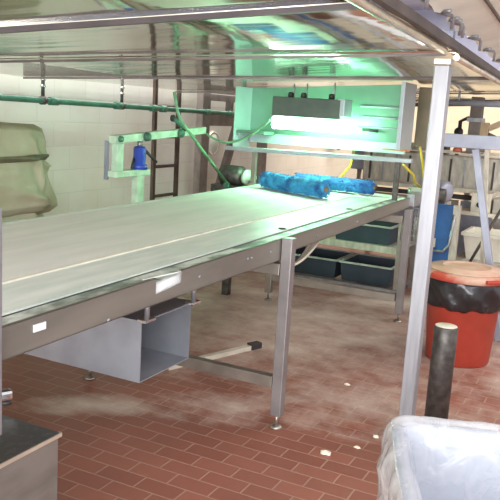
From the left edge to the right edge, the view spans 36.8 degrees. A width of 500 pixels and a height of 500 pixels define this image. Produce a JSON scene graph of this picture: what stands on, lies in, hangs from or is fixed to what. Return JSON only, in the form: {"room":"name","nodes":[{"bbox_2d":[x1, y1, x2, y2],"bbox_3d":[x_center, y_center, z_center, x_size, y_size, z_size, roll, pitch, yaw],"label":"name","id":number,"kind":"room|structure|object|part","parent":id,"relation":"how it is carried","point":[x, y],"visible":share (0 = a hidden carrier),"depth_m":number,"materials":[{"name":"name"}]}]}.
{"room":"factory floor","nodes":[
{"label":"factory floor","id":0,"kind":"room"},
{"bbox_2d":[0,2,362,215],"bbox_3d":[-1.604,-1.444,6.383,0.200,3.500,17.200,9,12,26],"label":"wall","id":1,"kind":"structure","parent":0,"point":[75,136],"depth_m":6.91,"materials":[{"name":"white tile"}]},
{"bbox_2d":[208,132,218,154],"bbox_3d":[-0.427,-1.221,8.592,0.030,0.264,0.264,9,12,26],"label":"dial","id":2,"kind":"object","parent":1,"relation":"attached to","point":[213,145],"visible":0.73,"depth_m":8.58,"materials":[{"name":"beige plastic"}]},
{"bbox_2d":[2,219,499,499],"bbox_3d":[2.070,0.899,4.862,8.700,0.100,17.200,9,12,26],"label":"floor","id":3,"kind":"structure","parent":0,"point":[183,433],"depth_m":4.10,"materials":[{"name":"tile"}]},
{"bbox_2d":[0,122,57,222],"bbox_3d":[-1.801,-0.092,4.723,0.794,1.428,1.170,9,12,26],"label":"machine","id":4,"kind":"object","parent":3,"relation":"on","point":[26,190],"visible":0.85,"depth_m":4.65,"materials":[{"name":"green plastic"}]},
{"bbox_2d":[0,415,61,499],"bbox_3d":[-1.186,0.869,2.295,0.738,0.500,0.951,9,12,26],"label":"base cabinet","id":5,"kind":"object","parent":3,"relation":"on","point":[28,451],"visible":1,"depth_m":2.43,"materials":[{"name":"silver metal"}]},
{"bbox_2d":[2,388,12,405],"bbox_3d":[-0.932,0.533,2.607,0.213,0.076,0.040,-4,13,-36],"label":"clamp","id":6,"kind":"object","parent":5,"relation":"on","point":[7,394],"visible":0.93,"depth_m":2.64,"materials":[{"name":"metal"}]},
{"bbox_3d":[-1.173,0.630,2.250,0.735,0.012,0.948,9,12,26],"label":"plate","id":7,"kind":"part","parent":5,"relation":"part of","materials":[{"name":"metal"}]},
{"bbox_3d":[-0.826,0.673,2.140,0.015,0.014,0.846,9,12,26],"label":"edge trim","id":8,"kind":"part","parent":5,"relation":"part of","materials":[{"name":"beige metal"}]},
{"bbox_2d":[104,115,205,202],"bbox_3d":[-0.698,-0.276,5.809,0.109,1.526,1.252,9,12,27],"label":"frame","id":9,"kind":"object","parent":3,"relation":"on","point":[117,171],"visible":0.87,"depth_m":5.42,"materials":[{"name":"green paint"}]},
{"bbox_3d":[-0.996,-0.624,5.216,0.020,0.270,0.030,9,12,26],"label":"edge plate","id":10,"kind":"part","parent":9,"relation":"part of","materials":[{"name":"grey paint"}]},
{"bbox_2d":[131,141,157,169],"bbox_3d":[-0.792,-0.698,5.519,0.120,0.202,0.323,9,12,26],"label":"jack","id":11,"kind":"object","parent":9,"relation":"on","point":[139,151],"visible":1,"depth_m":5.45,"materials":[{"name":"blue paint"}]},
{"bbox_2d":[146,150,157,162],"bbox_3d":[-0.738,-0.697,5.583,0.024,0.110,0.162,9,12,26],"label":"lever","id":12,"kind":"object","parent":11,"relation":"attached to","point":[147,152],"depth_m":5.58,"materials":[{"name":"black metal"}]},
{"bbox_3d":[-0.545,-0.975,5.816,0.034,0.114,0.184,9,12,26],"label":"stop handle","id":13,"kind":"part","parent":9,"relation":"part of","materials":[{"name":"green paint"}]},
{"bbox_2d":[206,119,270,143],"bbox_3d":[-0.103,-0.962,6.056,0.608,0.220,0.020,10,12,30],"label":"lamp cord","id":14,"kind":"object","parent":9,"relation":"hanging from","point":[269,120],"visible":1,"depth_m":6.04,"materials":[{"name":"green paint"}]},
{"bbox_2d":[150,88,181,199],"bbox_3d":[-0.851,-0.734,7.501,0.032,1.790,0.485,9,12,26],"label":"ladder","id":15,"kind":"object","parent":3,"relation":"on","point":[175,165],"visible":0.4,"depth_m":7.37,"materials":[{"name":"brown metal"}]},
{"bbox_3d":[-0.946,-0.705,7.316,0.030,1.790,0.065,9,12,26],"label":"rail","id":16,"kind":"part","parent":15,"relation":"part of","materials":[{"name":"brown metal"}]},
{"bbox_3d":[-0.756,-0.762,7.686,0.030,1.790,0.065,9,12,26],"label":"rail","id":17,"kind":"part","parent":15,"relation":"part of","materials":[{"name":"brown metal"}]},
{"bbox_2d":[0,184,420,434],"bbox_3d":[-0.453,0.210,3.865,1.303,1.310,5.650,9,12,26],"label":"conveyor","id":18,"kind":"object","parent":3,"relation":"on","point":[64,275],"visible":0.94,"depth_m":3.52,"materials":[{"name":"metal"}]},
{"bbox_3d":[-0.768,0.277,1.887,0.040,0.104,1.861,9,12,25],"label":"panel","id":19,"kind":"part","parent":18,"relation":"part of","materials":[{"name":"metal"}]},
{"bbox_2d":[24,290,200,382],"bbox_3d":[-0.705,0.278,3.253,0.890,0.420,0.415,9,12,26],"label":"chute","id":20,"kind":"object","parent":18,"relation":"hanging from","point":[138,346],"visible":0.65,"depth_m":3.08,"materials":[{"name":"grey metal"}]},
{"bbox_3d":[-0.394,0.215,2.882,0.021,0.124,0.022,9,12,26],"label":"hanger rod","id":21,"kind":"part","parent":20,"relation":"part of","materials":[{"name":"metal"}]},
{"bbox_3d":[-0.238,0.168,3.187,0.021,0.124,0.022,9,12,26],"label":"hanger rod","id":22,"kind":"part","parent":20,"relation":"part of","materials":[{"name":"metal"}]},
{"bbox_3d":[-0.327,0.131,2.796,0.041,0.080,0.200,9,12,26],"label":"cutout plate","id":23,"kind":"part","parent":18,"relation":"part of","materials":[{"name":"white metal"}]},
{"bbox_3d":[-0.320,0.159,2.793,0.042,0.050,0.175,9,12,26],"label":"panel","id":24,"kind":"part","parent":18,"relation":"part of","materials":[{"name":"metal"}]},
{"bbox_3d":[-0.387,0.592,4.082,1.140,0.060,0.050,9,12,26],"label":"cross rail","id":25,"kind":"part","parent":18,"relation":"part of","materials":[{"name":"metal"}]},
{"bbox_3d":[-0.068,0.057,3.290,0.040,0.110,0.956,9,12,25],"label":"panel","id":26,"kind":"part","parent":18,"relation":"part of","materials":[{"name":"metal"}]},
{"bbox_3d":[-0.352,0.018,3.976,1.140,0.060,0.050,9,12,26],"label":"cross rail","id":27,"kind":"part","parent":18,"relation":"part of","materials":[{"name":"metal"}]},
{"bbox_3d":[0.185,-0.060,6.383,0.056,0.860,0.056,9,12,26],"label":"leg","id":28,"kind":"part","parent":18,"relation":"part of","materials":[{"name":"metal"}]},
{"bbox_3d":[0.166,0.393,3.769,0.056,0.922,0.056,9,12,26],"label":"leg","id":29,"kind":"part","parent":18,"relation":"part of","materials":[{"name":"grey metal"}]},
{"bbox_2d":[258,171,330,197],"bbox_3d":[0.329,-0.498,5.663,0.149,0.138,0.703,-5,14,-40],"label":"roller","id":30,"kind":"object","parent":18,"relation":"on","point":[309,187],"visible":1,"depth_m":5.58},
{"bbox_2d":[295,241,319,265],"bbox_3d":[0.244,0.041,4.169,0.076,0.148,0.668,9,12,26],"label":"cable bundle","id":31,"kind":"object","parent":18,"relation":"hanging from","point":[309,249],"visible":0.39,"depth_m":4.32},
{"bbox_2d":[225,146,412,200],"bbox_3d":[0.485,-0.614,5.837,1.540,0.315,0.060,9,12,26],"label":"bar","id":32,"kind":"object","parent":18,"relation":"attached to","point":[398,161],"visible":1,"depth_m":5.74,"materials":[{"name":"metal"}]},
{"bbox_3d":[0.674,0.306,6.222,1.090,0.060,0.050,9,12,26],"label":"cross rail","id":33,"kind":"part","parent":18,"relation":"part of","materials":[{"name":"metal"}]},
{"bbox_2d":[295,172,375,194],"bbox_3d":[0.663,-0.532,5.974,0.703,0.116,0.128,9,12,29],"label":"roller","id":34,"kind":"object","parent":18,"relation":"on","point":[343,184],"visible":0.7,"depth_m":5.88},
{"bbox_3d":[0.700,-0.201,4.827,0.040,0.099,2.521,9,12,25],"label":"panel","id":35,"kind":"part","parent":18,"relation":"part of","materials":[{"name":"metal"}]},
{"bbox_2d":[340,150,354,177],"bbox_3d":[0.788,-0.710,6.223,0.244,0.420,0.078,13,14,41],"label":"air hose","id":36,"kind":"object","parent":18,"relation":"attached to","point":[353,152],"visible":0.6,"depth_m":6.22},
{"bbox_3d":[0.712,-0.312,6.108,1.090,0.060,0.050,9,12,26],"label":"cross rail","id":37,"kind":"part","parent":18,"relation":"part of","materials":[{"name":"metal"}]},
{"bbox_3d":[1.217,0.093,5.946,0.056,0.845,0.056,9,12,26],"label":"leg","id":38,"kind":"part","parent":18,"relation":"part of","materials":[{"name":"grey metal"}]},
{"bbox_2d":[167,341,261,369],"bbox_3d":[-0.223,0.681,4.886,0.795,0.042,0.055,-7,14,-43],"label":"bar","id":39,"kind":"object","parent":3,"relation":"on","point":[254,345],"visible":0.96,"depth_m":4.96,"materials":[{"name":"beige wood"}]},
{"bbox_2d":[173,92,256,294],"bbox_3d":[-0.315,-0.376,6.016,0.383,1.694,1.131,9,12,26],"label":"motor","id":40,"kind":"object","parent":3,"relation":"on","point":[229,176],"visible":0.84,"depth_m":6.28,"materials":[{"name":"metal"}]},
{"bbox_3d":[-0.369,-0.842,5.833,0.023,0.719,0.885,9,12,26],"label":"brace rod","id":41,"kind":"part","parent":40,"relation":"part of","materials":[{"name":"green paint"}]},
{"bbox_2d":[193,93,266,193],"bbox_3d":[-0.205,-0.945,8.827,0.080,1.800,1.640,9,12,26],"label":"frame","id":42,"kind":"object","parent":3,"relation":"on","point":[204,100],"visible":0.29,"depth_m":8.16,"materials":[{"name":"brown metal"}]},
{"bbox_3d":[-0.539,-0.845,8.175,0.080,1.800,0.160,9,12,26],"label":"post","id":43,"kind":"part","parent":42,"relation":"part of","materials":[{"name":"grey metal"}]},
{"bbox_3d":[0.122,-0.853,9.525,0.080,1.405,0.140,9,12,26],"label":"post","id":44,"kind":"part","parent":42,"relation":"part of","materials":[{"name":"grey metal"}]},
{"bbox_2d":[320,450,330,455],"bbox_3d":[0.362,0.968,3.594,0.053,0.020,0.041,9,12,26],"label":"scrap","id":45,"kind":"object","parent":3,"relation":"on","point":[323,452],"visible":1,"depth_m":3.58,"materials":[{"name":"white paper"}]},
{"bbox_2d":[277,216,418,292],"bbox_3d":[0.914,-0.019,7.229,1.235,0.700,0.620,9,12,26],"label":"rack","id":46,"kind":"object","parent":3,"relation":"on","point":[395,248],"visible":0.25,"depth_m":6.93,"materials":[{"name":"metal"}]},
{"bbox_2d":[294,246,354,277],"bbox_3d":[0.675,0.112,7.371,0.568,0.182,0.528,9,12,26],"label":"tub","id":47,"kind":"object","parent":46,"relation":"on","point":[323,262],"visible":0.64,"depth_m":7.17,"materials":[{"name":"plastic"}]},
{"bbox_3d":[0.768,0.303,7.036,1.230,0.050,0.040,9,12,27],"label":"rail","id":48,"kind":"part","parent":46,"relation":"part of","materials":[{"name":"metal"}]},
{"bbox_3d":[0.818,-0.068,7.021,1.230,0.060,0.040,9,12,27],"label":"shelf rail","id":49,"kind":"part","parent":46,"relation":"part of","materials":[{"name":"metal"}]},
{"bbox_2d":[338,253,395,286],"bbox_3d":[1.169,0.187,7.130,0.518,0.182,0.528,9,12,26],"label":"tub","id":50,"kind":"object","parent":46,"relation":"on","point":[357,267],"visible":0.8,"depth_m":6.96,"materials":[{"name":"plastic"}]},
{"bbox_2d":[336,220,398,245],"bbox_3d":[1.133,-0.186,7.147,0.578,0.175,0.468,9,12,26],"label":"tub","id":51,"kind":"object","parent":46,"relation":"on","point":[374,232],"visible":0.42,"depth_m":6.95,"materials":[{"name":"plastic"}]},
{"bbox_2d":[329,235,414,246],"bbox_3d":[0.945,-0.121,7.265,1.230,0.012,0.500,9,12,26],"label":"shelf","id":52,"kind":"object","parent":46,"relation":"attached to","point":[412,244],"depth_m":7.03,"materials":[{"name":"metal"}]},
{"bbox_2d":[351,150,364,178],"bbox_3d":[1.348,-0.678,9.445,0.200,1.240,0.100,9,12,26],"label":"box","id":53,"kind":"object","parent":3,"relation":"on","point":[356,164],"visible":0.24,"depth_m":9.34,"materials":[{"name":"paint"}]},
{"bbox_2d":[400,185,446,241],"bbox_3d":[1.392,0.021,6.155,0.310,1.070,0.293,9,12,26],"label":"machine","id":54,"kind":"object","parent":3,"relation":"on","point":[442,192],"visible":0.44,"depth_m":6.02,"materials":[{"name":"metal"}]},
{"bbox_2d":[402,163,420,186],"bbox_3d":[1.273,-0.570,5.807,0.076,0.211,0.518,9,12,26],"label":"air hose","id":55,"kind":"object","parent":54,"relation":"attached to","point":[403,164],"visible":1,"depth_m":5.64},
{"bbox_2d":[419,146,423,177],"bbox_3d":[1.364,-0.643,5.879,0.037,0.336,0.333,9,12,26],"label":"air hose","id":56,"kind":"object","parent":54,"relation":"attached to","point":[420,148],"visible":0.58,"depth_m":5.75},
{"bbox_3d":[1.522,-0.439,6.070,0.130,0.119,0.120,9,12,26],"label":"motor","id":57,"kind":"part","parent":54,"relation":"part of","materials":[{"name":"metal"}]},
{"bbox_2d":[398,30,455,416],"bbox_3d":[0.883,-0.053,3.750,0.090,2.030,0.155,9,12,26],"label":"support post","id":58,"kind":"object","parent":3,"relation":"on","point":[442,74],"visible":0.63,"depth_m":3.68,"materials":[{"name":"metal"}]},
{"bbox_2d":[0,0,499,132],"bbox_3d":[0.241,-1.137,5.498,3.386,0.508,9.026,9,12,26],"label":"canopy","id":59,"kind":"object","parent":58,"relation":"on","point":[291,106],"depth_m":3.59,"materials":[{"name":"metal"}]},
{"bbox_2d":[0,79,233,116],"bbox_3d":[-1.334,-1.299,6.200,0.066,0.285,5.683,9,12,26],"label":"pipe","id":60,"kind":"object","parent":59,"relation":"hanging from","point":[42,99],"visible":0.85,"depth_m":6.38,"materials":[{"name":"metal"}]},
{"bbox_3d":[-1.576,-1.264,5.715,0.027,0.206,0.028,9,12,26],"label":"hanger rod","id":61,"kind":"part","parent":60,"relation":"part of","materials":[{"name":"metal"}]},
{"bbox_3d":[-1.124,-1.395,6.598,0.027,0.216,0.028,9,12,26],"label":"hanger rod","id":62,"kind":"part","parent":60,"relation":"part of","materials":[{"name":"metal"}]},
{"bbox_3d":[0.248,-1.243,5.479,3.386,0.294,9.026,9,12,26],"label":"steel canopy","id":63,"kind":"part","parent":59,"relation":"part of","materials":[{"name":"grey metal"}]},
{"bbox_2d":[272,116,352,132],"bbox_3d":[0.485,-0.978,5.861,0.620,0.092,0.200,9,12,26],"label":"diffuser","id":64,"kind":"object","parent":59,"relation":"attached to","point":[319,124],"depth_m":5.75,"materials":[{"name":"white plastic"}]},
{"bbox_2d":[233,82,416,153],"bbox_3d":[0.560,-1.048,5.928,1.484,0.590,0.486,9,12,26],"label":"box","id":65,"kind":"object","parent":59,"relation":"hanging from","point":[389,110],"depth_m":6.06,"materials":[{"name":"metal"}]},
{"bbox_2d":[237,130,273,134],"bbox_3d":[0.049,-0.985,6.287,0.250,0.025,0.200,9,12,26],"label":"shelf","id":66,"kind":"object","parent":65,"relation":"attached to","point":[239,132],"depth_m":6.23,"materials":[{"name":"metal"}]},
{"bbox_3d":[0.612,-0.881,6.173,1.360,0.080,0.020,9,12,26],"label":"trim","id":67,"kind":"part","parent":65,"relation":"part of","materials":[{"name":"metal"}]},
{"bbox_3d":[0.955,-0.948,5.947,0.131,0.028,0.052,9,12,26],"label":"tool handle","id":68,"kind":"part","parent":65,"relation":"part of","materials":[{"name":"black plastic"}]},
{"bbox_3d":[1.039,-0.964,5.942,0.380,0.016,0.016,9,12,26],"label":"rail","id":69,"kind":"part","parent":65,"relation":"part of","materials":[{"name":"metal"}]},
{"bbox_3d":[1.044,-1.043,5.927,0.380,0.016,0.016,9,12,26],"label":"rail","id":70,"kind":"part","parent":65,"relation":"part of","materials":[{"name":"metal"}]},
{"bbox_3d":[1.049,-1.121,5.913,0.380,0.016,0.016,9,12,26],"label":"rail","id":71,"kind":"part","parent":65,"relation":"part of","materials":[{"name":"metal"}]},
{"bbox_2d":[412,87,431,150],"bbox_3d":[1.460,-1.089,6.252,0.145,0.513,0.120,9,12,26],"label":"stanchion","id":72,"kind":"object","parent":59,"relation":"hanging from","point":[424,101],"visible":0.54,"depth_m":6.21,"materials":[{"name":"beige metal"}]},
{"bbox_2d":[387,10,499,79],"bbox_3d":[6.124,-3.121,11.675,8.500,1.200,0.030,9,12,26],"label":"trim","id":73,"kind":"structure","parent":59,"relation":"attached to","point":[438,20],"depth_m":12.89,"materials":[{"name":"grey metal"}]},
{"bbox_2d":[421,0,499,63],"bbox_3d":[1.715,-1.259,4.484,0.680,0.289,9.057,8,11,22],"label":"belt","id":74,"kind":"object","parent":59,"relation":"on","point":[479,20],"visible":1,"depth_m":3.39,"materials":[{"name":"beige fabric"}]},
{"bbox_3d":[0.594,-0.874,2.601,0.067,0.067,0.135,9,12,26],"label":"hook rod","id":75,"kind":"part","parent":74,"relation":"part of","materials":[{"name":"metal"}]},
{"bbox_3d":[0.811,-0.952,3.101,0.067,0.068,0.135,9,12,26],"label":"hook rod","id":76,"kind":"part","parent":74,"relation":"part of","materials":[{"name":"metal"}]},
{"bbox_3d":[0.898,-0.984,3.301,0.067,0.069,0.135,9,12,26],"label":"hook rod","id":77,"kind":"part","parent":74,"relation":"part of","materials":[{"name":"metal"}]},
{"bbox_3d":[0.930,-0.995,3.374,0.067,0.069,0.134,9,12,26],"label":"hook rod","id":78,"kind":"part","parent":74,"relation":"part of","materials":[{"name":"metal"}]},
{"bbox_3d":[1.167,-1.081,3.919,0.067,0.071,0.134,9,12,26],"label":"hook rod","id":79,"kind":"part","parent":74,"relation":"part of","materials":[{"name":"metal"}]},
{"bbox_3d":[1.449,-1.171,4.500,0.119,0.073,0.070,-3,12,-32],"label":"hook rod","id":80,"kind":"part","parent":74,"relation":"part of","materials":[{"name":"metal"}]},
{"bbox_2d":[461,97,484,153],"bbox_3d":[2.367,-1.307,7.885,0.200,0.585,0.200,9,12,26],"label":"column","id":81,"kind":"structure","parent":59,"relation":"hanging from","point":[475,119],"depth_m":7.82,"materials":[{"name":"grey metal"}]},
{"bbox_2d":[480,121,499,135],"bbox_3d":[2.620,-1.240,7.766,0.453,0.426,0.080,9,12,26],"label":"wall bracket","id":82,"kind":"object","parent":81,"relation":"attached to","point":[485,128],"visible":0.71,"depth_m":7.80,"materials":[{"name":"metal"}]},
{"bbox_3d":[2.454,-1.252,7.850,0.080,0.160,0.080,9,12,26],"label":"plate","id":83,"kind":"part","parent":82,"relation":"part of","materials":[{"name":"beige metal"}]},
{"bbox_3d":[2.656,-1.330,7.734,0.387,0.234,0.040,9,12,26],"label":"arm","id":84,"kind":"part","parent":82,"relation":"part of"},
{"bbox_2d":[448,90,499,106],"bbox_3d":[2.320,-1.300,6.550,1.321,0.138,0.052,9,12,26],"label":"pipe","id":85,"kind":"object","parent":59,"relation":"hanging from","point":[458,102],"visible":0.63,"depth_m":6.70,"materials":[{"name":"grey metal"}]},
{"bbox_2d":[355,142,499,256],"bbox_3d":[2.237,-0.559,8.657,2.000,1.400,0.760,9,12,26],"label":"shelving unit","id":86,"kind":"object","parent":3,"relation":"on","point":[458,170],"visible":0.23,"depth_m":8.47,"materials":[{"name":"metal"}]},
{"bbox_3d":[1.842,-0.335,8.803,0.360,0.620,0.040,9,12,26],"label":"panel","id":87,"kind":"part","parent":86,"relation":"part of","materials":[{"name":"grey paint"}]},
{"bbox_3d":[2.125,-0.617,8.410,2.000,0.060,0.050,9,12,26],"label":"dark rail","id":88,"kind":"part","parent":86,"relation":"part of","materials":[{"name":"black metal"}]},
{"bbox_3d":[2.103,-0.687,8.343,2.000,0.060,0.120,9,12,26],"label":"rail","id":89,"kind":"part","parent":86,"relation":"part of","materials":[{"name":"metal"}]},
{"bbox_3d":[2.184,-0.283,8.636,0.360,0.620,0.040,9,12,26],"label":"panel","id":90,"kind":"part","parent":86,"relation":"part of","materials":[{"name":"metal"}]},
{"bbox_3d":[2.173,-1.098,8.357,2.000,0.055,0.080,9,12,26],"label":"rail","id":91,"kind":"part","parent":86,"relation":"part of","materials":[{"name":"grey metal"}]},
{"bbox_2d":[454,116,469,154],"bbox_3d":[2.442,-1.294,8.513,0.251,0.441,0.072,9,12,26],"label":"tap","id":92,"kind":"object","parent":86,"relation":"on","point":[459,130],"visible":0.56,"depth_m":8.51,"materials":[{"name":"black metal"}]},
{"bbox_3d":[2.527,-0.231,8.468,0.360,0.620,0.040,9,12,26],"label":"panel","id":93,"kind":"part","parent":86,"relation":"part of","materials":[{"name":"grey paint"}]},
{"bbox_3d":[2.870,-0.179,8.301,0.360,0.620,0.040,9,12,26],"label":"panel","id":94,"kind":"part","parent":86,"relation":"part of","materials":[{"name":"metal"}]},
{"bbox_2d":[376,415,499,499],"bbox_3d":[0.851,0.970,1.831,1.095,0.717,1.052,5,11,6],"label":"tote","id":95,"kind":"object","parent":3,"relation":"on","point":[421,457],"visible":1,"depth_m":2.24,"materials":[{"name":"white plastic"}]},
{"bbox_2d":[424,322,457,418],"bbox_3d":[0.932,0.674,3.692,0.114,0.630,0.114,9,12,26],"label":"bollard","id":96,"kind":"object","parent":3,"relation":"on","point":[444,342],"visible":0.83,"depth_m":3.63,"materials":[{"name":"metal"}]},
{"bbox_2d":[439,180,453,204],"bbox_3d":[1.743,-0.131,7.106,0.268,1.065,0.259,9,12,26],"label":"motor","id":97,"kind":"object","parent":3,"relation":"on","point":[447,185],"visible":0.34,"depth_m":6.94,"materials":[{"name":"grey paint"}]},
{"bbox_2d":[432,203,461,261],"bbox_3d":[1.743,0.005,6.936,0.310,0.860,0.094,9,12,26],"label":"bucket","id":98,"kind":"object","parent":3,"relation":"on","point":[448,216],"visible":0.43,"depth_m":6.87,"materials":[{"name":"blue paint"}]},
{"bbox_3d":[1.735,-0.157,6.878,0.263,0.364,0.028,9,12,26],"label":"grab rail","id":99,"kind":"part","parent":98,"relation":"part of","materials":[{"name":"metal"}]},
{"bbox_3d":[1.862,0.020,6.897,0.060,0.860,0.060,9,12,26],"label":"edge frame","id":100,"kind":"part","parent":98,"relation":"part of","materials":[{"name":"metal"}]},
{"bbox_2d":[425,260,499,367],"bbox_3d":[1.450,0.427,5.131,0.599,0.654,0.599,9,12,26],"label":"trash bin","id":101,"kind":"object","parent":3,"relation":"on","point":[465,295],"visible":0.84,"depth_m":4.92,"materials":[{"name":"red plastic"}]},
{"bbox_3d":[1.465,0.150,5.079,0.596,0.060,0.596,9,12,26],"label":"lid","id":102,"kind":"part","parent":101,"relation":"part of","materials":[{"name":"plastic"}]},
{"bbox_3d":[1.467,0.116,5.073,0.524,0.021,0.524,9,12,26],"label":"lid","id":103,"kind":"part","parent":101,"relation":"part of","materials":[{"name":"plastic"}]},
{"bbox_2d":[444,133,499,341],"bbox_3d":[2.043,-0.088,5.731,1.189,1.531,0.547,9,12,26],"label":"trestle","id":104,"kind":"object","parent":3,"relation":"on","point":[459,141],"visible":0.77,"depth_m":5.57,"materials":[{"name":"grey metal"}]},
{"bbox_3d":[1.831,-0.081,5.894,0.032,1.428,0.457,10,12,30],"label":"leg","id":105,"kind":"part","parent":104,"relation":"part of","materials":[{"name":"grey metal"}]},
{"bbox_3d":[1.773,-0.029,5.608,0.377,1.424,0.050,9,12,26],"label":"leg","id":106,"kind":"part","parent":104,"relation":"part of","materials":[{"name":"grey paint"}]},
{"bbox_2d":[456,191,499,256],"bbox_3d":[2.623,-0.136,7.878,1.020,0.900,0.340,9,12,26],"label":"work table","id":107,"kind":"object","parent":3,"relation":"on","point":[493,202],"visible":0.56,"depth_m":7.79,"materials":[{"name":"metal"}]},
{"bbox_2d":[456,251,499,266],"bbox_3d":[2.432,0.235,7.466,0.700,0.299,0.540,9,12,26],"label":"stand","id":108,"kind":"object","parent":3,"relation":"on","point":[462,257],"visible":0.08,"depth_m":7.32,"materials":[{"name":"metal"}]},
{"bbox_2d":[461,226,499,262],"bbox_3d":[2.445,-0.041,7.417,0.630,0.260,0.520,9,12,26],"label":"tub","id":109,"kind":"object","parent":108,"relation":"on","point":[472,235],"visible":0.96,"depth_m":7.30,"materials":[{"name":"plastic"}]},
{"bbox_2d":[468,209,499,261],"bbox_3d":[2.015,-0.111,6.447,0.574,1.310,0.026,8,11,24],"label":"rod","id":110,"kind":"object","parent":3,"relation":"on","point":[498,212],"visible":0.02,"depth_m":6.46,"materials":[{"name":"metal"}]},
{"bbox_2d":[370,0,431,9],"bbox_3d":[2.288,-2.634,4.206,8.700,0.100,17.200,9,12,26],"label":"ceiling","id":111,"kind":"structure","parent":0,"point":[414,4],"depth_m":12.55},
{"bbox_2d":[377,102,499,218],"bbox_3d":[6.106,-2.008,11.986,8.500,3.500,0.200,9,12,26],"label":"wall","id":112,"kind":"structure","parent":0,"point":[491,115],"depth_m":13.08,"materials":[{"name":"beige paint"}]}
]}

